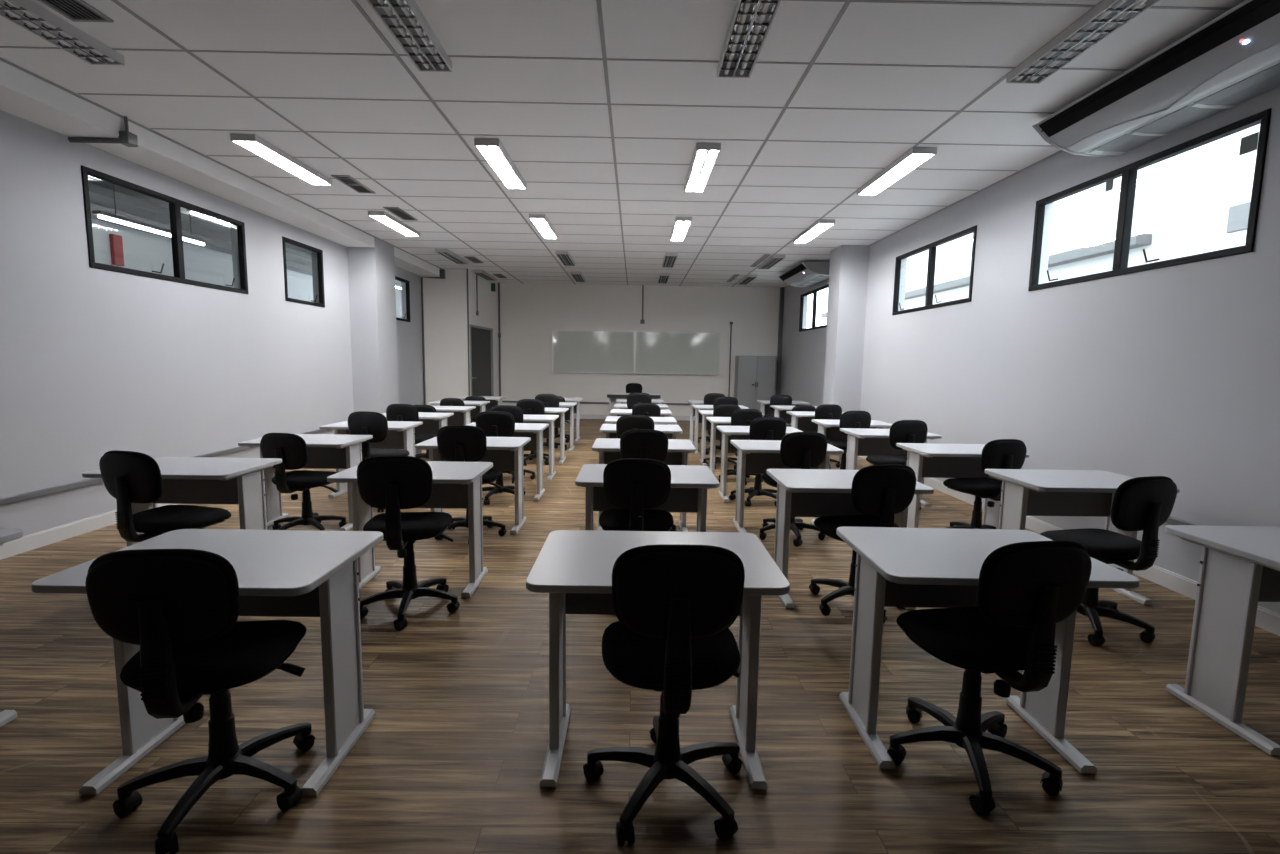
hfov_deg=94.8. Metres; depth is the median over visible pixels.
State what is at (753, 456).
student desk
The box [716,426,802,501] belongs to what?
student desk
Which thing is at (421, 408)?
office chair
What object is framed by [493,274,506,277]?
ceiling vent
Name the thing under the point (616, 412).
student desk
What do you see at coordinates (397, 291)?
wall
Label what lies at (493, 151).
ceiling lamp
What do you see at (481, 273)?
ceiling lamp
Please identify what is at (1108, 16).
ceiling lamp
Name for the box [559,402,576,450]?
student desk
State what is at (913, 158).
ceiling lamp
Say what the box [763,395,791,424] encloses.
office chair
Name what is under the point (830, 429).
student desk
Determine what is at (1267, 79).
grille
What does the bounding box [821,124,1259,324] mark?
window glass
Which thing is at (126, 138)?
conduit
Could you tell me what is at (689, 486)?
student desk
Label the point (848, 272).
wall pillar
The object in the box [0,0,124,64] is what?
ceiling lamp
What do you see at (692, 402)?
student desk
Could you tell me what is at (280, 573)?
student desk
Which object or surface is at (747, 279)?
ceiling lamp
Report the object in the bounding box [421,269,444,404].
conduit
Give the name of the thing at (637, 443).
office chair
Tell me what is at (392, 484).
office chair
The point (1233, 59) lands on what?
air conditioner
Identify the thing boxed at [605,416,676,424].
student desk
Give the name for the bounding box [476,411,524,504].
office chair
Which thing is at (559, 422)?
student desk
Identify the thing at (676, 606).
office chair
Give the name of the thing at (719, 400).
office chair
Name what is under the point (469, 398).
office chair
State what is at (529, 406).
office chair
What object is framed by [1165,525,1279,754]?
student desk
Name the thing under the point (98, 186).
beams
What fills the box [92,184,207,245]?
lamp
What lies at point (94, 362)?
wall
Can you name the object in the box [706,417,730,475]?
student desk
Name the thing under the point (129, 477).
office chair
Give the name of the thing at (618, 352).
whiteboard
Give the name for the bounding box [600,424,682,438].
student desk
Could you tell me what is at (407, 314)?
window
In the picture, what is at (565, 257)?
ceiling lamp
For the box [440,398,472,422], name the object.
office chair
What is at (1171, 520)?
cable trunking
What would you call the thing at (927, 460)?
student desk
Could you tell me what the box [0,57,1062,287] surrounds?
trim
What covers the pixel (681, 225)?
ceiling lamp
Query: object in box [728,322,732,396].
conduit
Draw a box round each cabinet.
[109,234,123,265]
[734,356,775,410]
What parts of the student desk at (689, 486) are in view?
modesty panel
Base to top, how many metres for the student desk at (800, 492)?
0.740 m
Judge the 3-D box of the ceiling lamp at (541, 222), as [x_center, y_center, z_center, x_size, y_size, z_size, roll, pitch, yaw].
[-1.293,-2.706,7.978,0.205,0.055,1.240,1,6,-1]
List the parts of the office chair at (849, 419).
seat, backrest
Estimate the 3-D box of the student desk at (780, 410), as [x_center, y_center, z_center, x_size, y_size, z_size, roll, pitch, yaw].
[2.568,0.046,9.505,0.840,0.740,0.600,1,6,-1]
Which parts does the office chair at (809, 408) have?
backrest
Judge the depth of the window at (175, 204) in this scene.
5.59 m
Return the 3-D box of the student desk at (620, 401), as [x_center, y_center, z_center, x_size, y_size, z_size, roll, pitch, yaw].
[-0.010,-0.111,10.554,0.840,0.740,0.600,1,6,-1]
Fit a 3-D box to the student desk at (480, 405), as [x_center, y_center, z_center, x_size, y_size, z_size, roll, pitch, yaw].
[-2.891,-0.034,9.463,0.840,0.740,0.600,1,6,-1]
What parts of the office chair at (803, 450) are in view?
leg, seat, leg, leg, backrest, leg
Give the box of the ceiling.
[0,0,1244,287]
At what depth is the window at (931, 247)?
7.10 m
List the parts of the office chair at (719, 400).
backrest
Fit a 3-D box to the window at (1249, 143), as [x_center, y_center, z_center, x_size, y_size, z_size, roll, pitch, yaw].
[3.534,-1.507,4.307,0.089,0.785,1.940,1,6,-1]
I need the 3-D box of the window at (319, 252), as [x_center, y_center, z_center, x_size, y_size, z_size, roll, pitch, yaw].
[-4.441,-2.021,7.783,0.089,0.785,0.930,1,6,-1]
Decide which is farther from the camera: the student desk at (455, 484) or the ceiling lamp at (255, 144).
the ceiling lamp at (255, 144)
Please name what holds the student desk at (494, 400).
on the floor
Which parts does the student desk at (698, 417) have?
modesty panel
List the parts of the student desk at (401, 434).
modesty panel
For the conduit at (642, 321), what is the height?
0.913 m
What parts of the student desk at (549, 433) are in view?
modesty panel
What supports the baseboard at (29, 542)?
attached to the wall at (94, 362)
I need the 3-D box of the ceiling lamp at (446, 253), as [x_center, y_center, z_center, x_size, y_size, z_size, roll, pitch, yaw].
[-3.317,-3.012,10.423,0.205,0.055,1.240,1,6,-1]
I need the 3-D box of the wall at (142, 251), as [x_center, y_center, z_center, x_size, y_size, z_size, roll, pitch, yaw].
[-7.830,-1.821,8.287,0.150,4.400,17.000,1,6,-1]
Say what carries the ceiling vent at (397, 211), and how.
in the ceiling
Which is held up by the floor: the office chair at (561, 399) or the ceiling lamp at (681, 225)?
the office chair at (561, 399)
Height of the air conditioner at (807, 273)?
0.229 m
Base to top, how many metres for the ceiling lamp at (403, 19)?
0.055 m
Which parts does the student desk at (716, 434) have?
modesty panel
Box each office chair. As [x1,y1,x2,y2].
[85,549,315,853]
[99,450,231,541]
[260,433,346,530]
[348,411,409,511]
[357,456,459,629]
[386,404,433,443]
[413,405,436,458]
[434,425,506,543]
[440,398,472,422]
[464,396,486,421]
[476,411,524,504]
[491,405,535,482]
[516,399,548,465]
[535,394,566,450]
[543,396,569,442]
[583,544,744,844]
[599,459,673,530]
[616,415,653,438]
[620,429,676,531]
[626,383,641,392]
[627,393,651,408]
[632,403,660,416]
[698,393,724,442]
[702,404,740,469]
[706,397,737,454]
[719,409,762,484]
[729,417,785,505]
[759,432,826,546]
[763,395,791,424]
[786,405,815,426]
[803,404,841,468]
[809,464,915,623]
[827,411,870,469]
[866,420,927,510]
[887,540,1091,814]
[943,439,1026,528]
[1040,476,1176,645]
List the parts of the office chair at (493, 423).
leg, leg, backrest, leg, leg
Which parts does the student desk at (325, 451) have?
modesty panel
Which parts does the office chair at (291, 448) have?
backrest, leg, leg, tension knob, seat, leg, height lever, leg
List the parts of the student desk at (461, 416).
modesty panel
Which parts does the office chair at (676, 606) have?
leg, leg, leg, seat, tension knob, backrest, leg, leg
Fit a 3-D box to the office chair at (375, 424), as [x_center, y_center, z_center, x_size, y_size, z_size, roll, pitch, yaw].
[-2.477,0.299,5.660,0.541,0.938,0.583,1,6,4]
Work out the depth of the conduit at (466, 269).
12.08 m
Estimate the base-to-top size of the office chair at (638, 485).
0.898 m
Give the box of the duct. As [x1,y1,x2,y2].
[776,287,784,394]
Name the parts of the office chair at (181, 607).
leg, backrest, leg, tension knob, seat, leg, leg, height lever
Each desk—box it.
[0,529,23,726]
[31,529,383,796]
[82,457,281,546]
[238,434,372,530]
[319,421,422,497]
[327,461,492,596]
[381,412,453,435]
[415,406,475,454]
[415,437,530,533]
[428,400,489,418]
[453,396,505,410]
[467,422,548,500]
[523,414,558,479]
[526,530,789,788]
[534,398,582,440]
[544,407,568,463]
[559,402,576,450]
[575,464,718,531]
[592,438,695,531]
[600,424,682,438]
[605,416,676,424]
[607,393,660,415]
[610,409,671,416]
[614,404,667,409]
[616,399,663,403]
[687,400,703,443]
[692,405,748,453]
[698,410,763,465]
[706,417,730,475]
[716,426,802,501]
[730,440,843,536]
[757,400,809,415]
[766,469,933,609]
[770,405,817,422]
[786,411,846,463]
[812,419,891,439]
[836,527,1139,773]
[840,428,941,506]
[896,443,1028,528]
[984,469,1179,604]
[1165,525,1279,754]
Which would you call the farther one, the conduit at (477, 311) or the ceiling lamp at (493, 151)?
the conduit at (477, 311)
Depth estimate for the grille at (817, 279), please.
11.12 m
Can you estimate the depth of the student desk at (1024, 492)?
3.84 m
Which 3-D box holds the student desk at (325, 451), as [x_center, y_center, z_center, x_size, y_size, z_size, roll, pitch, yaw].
[-2.800,0.467,5.011,0.840,0.740,0.600,1,6,-1]
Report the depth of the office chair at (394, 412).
6.70 m
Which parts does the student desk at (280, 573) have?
modesty panel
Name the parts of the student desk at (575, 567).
modesty panel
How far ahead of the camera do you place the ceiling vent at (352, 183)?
6.18 m
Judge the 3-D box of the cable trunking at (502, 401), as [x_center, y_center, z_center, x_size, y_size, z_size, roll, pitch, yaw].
[-0.611,-0.586,14.433,5.540,0.044,0.035,1,6,-1]
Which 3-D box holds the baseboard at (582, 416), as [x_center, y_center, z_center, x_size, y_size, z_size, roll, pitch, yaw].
[-0.022,-0.236,14.486,6.868,0.112,0.016,1,6,-1]
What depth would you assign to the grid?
4.20 m
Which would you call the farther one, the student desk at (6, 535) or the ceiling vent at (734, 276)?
the ceiling vent at (734, 276)
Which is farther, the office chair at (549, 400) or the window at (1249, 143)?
the office chair at (549, 400)
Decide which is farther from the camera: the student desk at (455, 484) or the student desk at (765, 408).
the student desk at (765, 408)
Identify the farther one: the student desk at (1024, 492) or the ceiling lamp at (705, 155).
the ceiling lamp at (705, 155)
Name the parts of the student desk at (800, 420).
modesty panel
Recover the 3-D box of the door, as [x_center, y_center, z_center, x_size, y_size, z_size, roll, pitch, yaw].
[-3.547,-1.154,13.103,0.132,2.135,1.553,1,6,3]
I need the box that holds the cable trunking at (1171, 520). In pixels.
[1165,516,1198,524]
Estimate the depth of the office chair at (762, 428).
5.80 m
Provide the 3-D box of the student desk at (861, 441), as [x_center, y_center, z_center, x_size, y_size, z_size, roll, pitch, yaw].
[2.590,0.419,6.186,0.840,0.740,0.600,1,6,-1]
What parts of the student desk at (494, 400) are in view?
modesty panel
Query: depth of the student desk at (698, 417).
9.31 m
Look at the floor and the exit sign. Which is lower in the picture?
the floor
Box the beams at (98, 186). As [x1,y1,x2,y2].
[88,175,400,284]
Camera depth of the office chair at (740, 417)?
6.82 m
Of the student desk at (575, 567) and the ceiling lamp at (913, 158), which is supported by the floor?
the student desk at (575, 567)
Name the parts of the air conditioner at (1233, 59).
pale trim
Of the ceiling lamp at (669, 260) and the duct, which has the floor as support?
the duct
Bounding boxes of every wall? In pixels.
[0,110,423,535]
[89,191,312,301]
[395,285,401,317]
[421,268,498,405]
[498,283,779,415]
[780,87,1279,613]
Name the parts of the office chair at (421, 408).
leg, backrest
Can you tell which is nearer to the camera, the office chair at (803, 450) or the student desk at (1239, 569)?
the student desk at (1239, 569)
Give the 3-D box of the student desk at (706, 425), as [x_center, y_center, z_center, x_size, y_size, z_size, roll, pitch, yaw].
[1.263,0.158,8.330,0.840,0.740,0.600,1,6,-1]
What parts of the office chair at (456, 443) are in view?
leg, leg, backrest, leg, seat, leg, height lever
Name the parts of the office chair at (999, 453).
leg, leg, seat, leg, tension knob, backrest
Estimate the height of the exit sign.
0.190 m
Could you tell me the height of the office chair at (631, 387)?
0.934 m
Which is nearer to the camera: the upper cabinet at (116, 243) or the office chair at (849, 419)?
the office chair at (849, 419)
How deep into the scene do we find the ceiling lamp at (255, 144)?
5.31 m
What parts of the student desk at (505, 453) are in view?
modesty panel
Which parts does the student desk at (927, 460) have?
modesty panel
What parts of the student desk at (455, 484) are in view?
modesty panel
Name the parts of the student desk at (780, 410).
modesty panel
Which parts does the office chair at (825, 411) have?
seat, backrest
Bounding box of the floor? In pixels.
[0,419,1279,853]
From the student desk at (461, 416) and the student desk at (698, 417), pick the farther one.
the student desk at (698, 417)
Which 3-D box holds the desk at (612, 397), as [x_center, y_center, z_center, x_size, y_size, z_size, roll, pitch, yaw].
[-0.136,-0.330,12.490,1.120,0.740,0.600,1,6,-1]
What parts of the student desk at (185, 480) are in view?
modesty panel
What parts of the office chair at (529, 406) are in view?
leg, backrest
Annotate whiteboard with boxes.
[552,330,719,374]
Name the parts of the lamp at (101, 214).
suspension rod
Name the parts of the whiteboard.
panel, panel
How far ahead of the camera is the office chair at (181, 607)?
1.68 m
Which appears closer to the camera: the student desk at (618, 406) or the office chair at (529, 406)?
the office chair at (529, 406)
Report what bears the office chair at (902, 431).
on the floor
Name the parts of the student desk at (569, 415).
modesty panel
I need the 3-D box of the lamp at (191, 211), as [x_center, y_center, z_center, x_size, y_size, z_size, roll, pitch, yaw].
[-6.334,-3.568,8.817,0.100,0.999,1.180,1,6,-1]
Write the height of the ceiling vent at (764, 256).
0.013 m
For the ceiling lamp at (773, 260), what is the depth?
10.32 m
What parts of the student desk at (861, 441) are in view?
modesty panel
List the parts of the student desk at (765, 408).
modesty panel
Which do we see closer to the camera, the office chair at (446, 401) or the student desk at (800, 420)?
the student desk at (800, 420)
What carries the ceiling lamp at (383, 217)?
attached to the ceiling
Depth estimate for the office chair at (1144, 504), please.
3.02 m
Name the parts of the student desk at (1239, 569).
modesty panel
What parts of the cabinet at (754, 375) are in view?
cabinet door, cabinet door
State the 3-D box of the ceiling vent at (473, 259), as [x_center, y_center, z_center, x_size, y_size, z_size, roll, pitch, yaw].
[-3.050,-3.074,10.826,0.180,0.013,0.650,1,6,-1]
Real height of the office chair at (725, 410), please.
0.880 m
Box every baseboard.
[0,503,176,559]
[574,414,694,420]
[786,423,1279,635]
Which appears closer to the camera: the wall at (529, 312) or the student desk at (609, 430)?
the student desk at (609, 430)
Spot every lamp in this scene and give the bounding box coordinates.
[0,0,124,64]
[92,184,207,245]
[186,209,229,226]
[230,134,331,185]
[366,0,452,71]
[368,211,419,236]
[435,249,467,263]
[473,270,496,280]
[474,138,526,188]
[529,214,557,238]
[556,251,574,265]
[570,271,585,281]
[658,273,669,283]
[662,253,677,267]
[670,216,691,240]
[684,143,720,191]
[717,0,780,77]
[737,274,756,284]
[758,255,784,268]
[793,219,834,242]
[857,147,936,195]
[1006,0,1159,83]
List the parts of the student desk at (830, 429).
modesty panel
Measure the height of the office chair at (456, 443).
0.928 m
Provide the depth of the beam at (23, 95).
5.06 m
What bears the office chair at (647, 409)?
on the floor
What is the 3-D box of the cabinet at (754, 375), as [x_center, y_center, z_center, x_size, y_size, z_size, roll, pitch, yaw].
[2.757,-0.906,14.170,0.900,1.600,0.440,1,6,-1]
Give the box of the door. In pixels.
[469,324,493,422]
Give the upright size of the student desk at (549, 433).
0.740 m
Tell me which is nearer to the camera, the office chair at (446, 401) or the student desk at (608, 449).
the student desk at (608, 449)
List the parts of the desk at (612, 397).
modesty panel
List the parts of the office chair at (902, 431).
seat, backrest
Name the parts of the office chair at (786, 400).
backrest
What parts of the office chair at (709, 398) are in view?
backrest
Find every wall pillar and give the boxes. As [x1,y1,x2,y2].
[347,237,398,412]
[823,245,869,454]
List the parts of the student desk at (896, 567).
modesty panel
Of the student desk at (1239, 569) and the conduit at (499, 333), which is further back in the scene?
the conduit at (499, 333)
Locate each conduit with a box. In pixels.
[68,116,137,146]
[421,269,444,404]
[466,269,469,395]
[476,275,478,315]
[498,283,500,395]
[640,285,644,323]
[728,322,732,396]
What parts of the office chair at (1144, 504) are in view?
leg, seat, leg, leg, leg, backrest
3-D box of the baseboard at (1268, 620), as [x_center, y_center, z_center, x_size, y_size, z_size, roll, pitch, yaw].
[3.471,0.762,6.066,0.016,0.112,17.030,1,6,-1]
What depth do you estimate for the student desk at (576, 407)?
10.59 m
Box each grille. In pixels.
[799,275,828,286]
[1088,63,1279,152]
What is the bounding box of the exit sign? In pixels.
[491,283,494,291]
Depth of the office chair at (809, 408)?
8.91 m
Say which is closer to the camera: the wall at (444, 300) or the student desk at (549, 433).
the student desk at (549, 433)
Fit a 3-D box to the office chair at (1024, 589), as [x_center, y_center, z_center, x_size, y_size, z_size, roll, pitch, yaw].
[1.182,0.773,2.098,0.554,0.903,0.586,0,6,-9]
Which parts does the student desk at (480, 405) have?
modesty panel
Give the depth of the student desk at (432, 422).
7.35 m
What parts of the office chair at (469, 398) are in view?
backrest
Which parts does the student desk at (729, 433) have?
modesty panel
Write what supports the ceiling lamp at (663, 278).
attached to the ceiling
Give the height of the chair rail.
0.044 m
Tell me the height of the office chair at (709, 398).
0.910 m
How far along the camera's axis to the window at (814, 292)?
11.77 m
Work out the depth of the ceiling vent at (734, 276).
12.59 m
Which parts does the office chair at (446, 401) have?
backrest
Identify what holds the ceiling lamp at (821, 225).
attached to the ceiling
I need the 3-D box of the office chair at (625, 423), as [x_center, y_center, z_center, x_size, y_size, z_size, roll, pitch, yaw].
[-0.071,0.306,6.090,0.552,0.904,0.584,1,6,-1]
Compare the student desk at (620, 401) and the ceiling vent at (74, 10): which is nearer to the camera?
the ceiling vent at (74, 10)
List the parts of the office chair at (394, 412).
backrest, seat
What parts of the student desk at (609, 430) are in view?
modesty panel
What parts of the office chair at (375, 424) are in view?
backrest, seat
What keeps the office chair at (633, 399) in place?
on the floor
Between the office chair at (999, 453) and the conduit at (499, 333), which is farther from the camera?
the conduit at (499, 333)
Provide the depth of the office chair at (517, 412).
6.74 m
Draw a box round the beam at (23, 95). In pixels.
[0,60,439,275]
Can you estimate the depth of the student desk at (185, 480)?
3.81 m
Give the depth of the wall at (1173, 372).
4.52 m
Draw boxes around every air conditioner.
[778,261,829,286]
[1032,0,1279,156]
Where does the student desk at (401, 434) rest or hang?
on the floor
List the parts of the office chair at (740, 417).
leg, backrest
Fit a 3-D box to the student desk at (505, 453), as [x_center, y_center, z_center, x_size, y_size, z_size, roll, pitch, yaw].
[-1.396,0.487,5.025,0.840,0.740,0.600,1,6,-1]
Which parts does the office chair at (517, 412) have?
backrest, leg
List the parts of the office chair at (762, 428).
leg, leg, backrest, leg, leg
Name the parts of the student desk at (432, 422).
modesty panel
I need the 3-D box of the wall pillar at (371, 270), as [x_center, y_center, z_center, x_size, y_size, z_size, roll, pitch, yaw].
[-4.252,-1.312,9.439,0.419,3.243,0.720,1,6,-1]
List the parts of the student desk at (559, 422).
modesty panel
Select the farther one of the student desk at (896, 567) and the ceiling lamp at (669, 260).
the ceiling lamp at (669, 260)
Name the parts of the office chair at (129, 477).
backrest, seat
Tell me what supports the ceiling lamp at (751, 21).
attached to the ceiling
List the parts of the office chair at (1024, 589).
leg, leg, seat, leg, leg, tension knob, leg, backrest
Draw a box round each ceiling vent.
[38,0,113,22]
[331,175,374,192]
[383,207,417,220]
[464,256,483,262]
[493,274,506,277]
[726,274,738,281]
[750,254,770,266]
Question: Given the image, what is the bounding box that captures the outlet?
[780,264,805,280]
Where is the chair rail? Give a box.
[0,429,329,505]
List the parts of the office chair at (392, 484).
leg, leg, backrest, tension knob, leg, seat, leg, leg, height lever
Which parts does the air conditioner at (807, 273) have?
pale trim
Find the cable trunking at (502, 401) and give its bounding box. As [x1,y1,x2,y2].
[502,401,689,404]
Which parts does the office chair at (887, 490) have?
leg, leg, seat, backrest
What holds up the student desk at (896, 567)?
on the floor
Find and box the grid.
[0,0,1231,286]
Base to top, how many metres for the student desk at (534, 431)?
0.740 m
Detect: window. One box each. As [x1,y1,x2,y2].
[81,165,248,293]
[282,236,324,307]
[395,276,410,321]
[799,284,828,331]
[892,225,976,314]
[1028,108,1271,290]
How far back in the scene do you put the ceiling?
4.21 m
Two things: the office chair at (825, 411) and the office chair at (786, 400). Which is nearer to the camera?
the office chair at (825, 411)
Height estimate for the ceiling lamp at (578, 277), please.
0.055 m
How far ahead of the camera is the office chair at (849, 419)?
6.70 m
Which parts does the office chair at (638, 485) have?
seat, backrest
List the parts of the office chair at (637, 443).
backrest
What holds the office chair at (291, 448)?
on the floor
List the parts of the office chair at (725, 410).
backrest, leg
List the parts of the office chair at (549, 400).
backrest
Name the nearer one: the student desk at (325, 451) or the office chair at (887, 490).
the office chair at (887, 490)

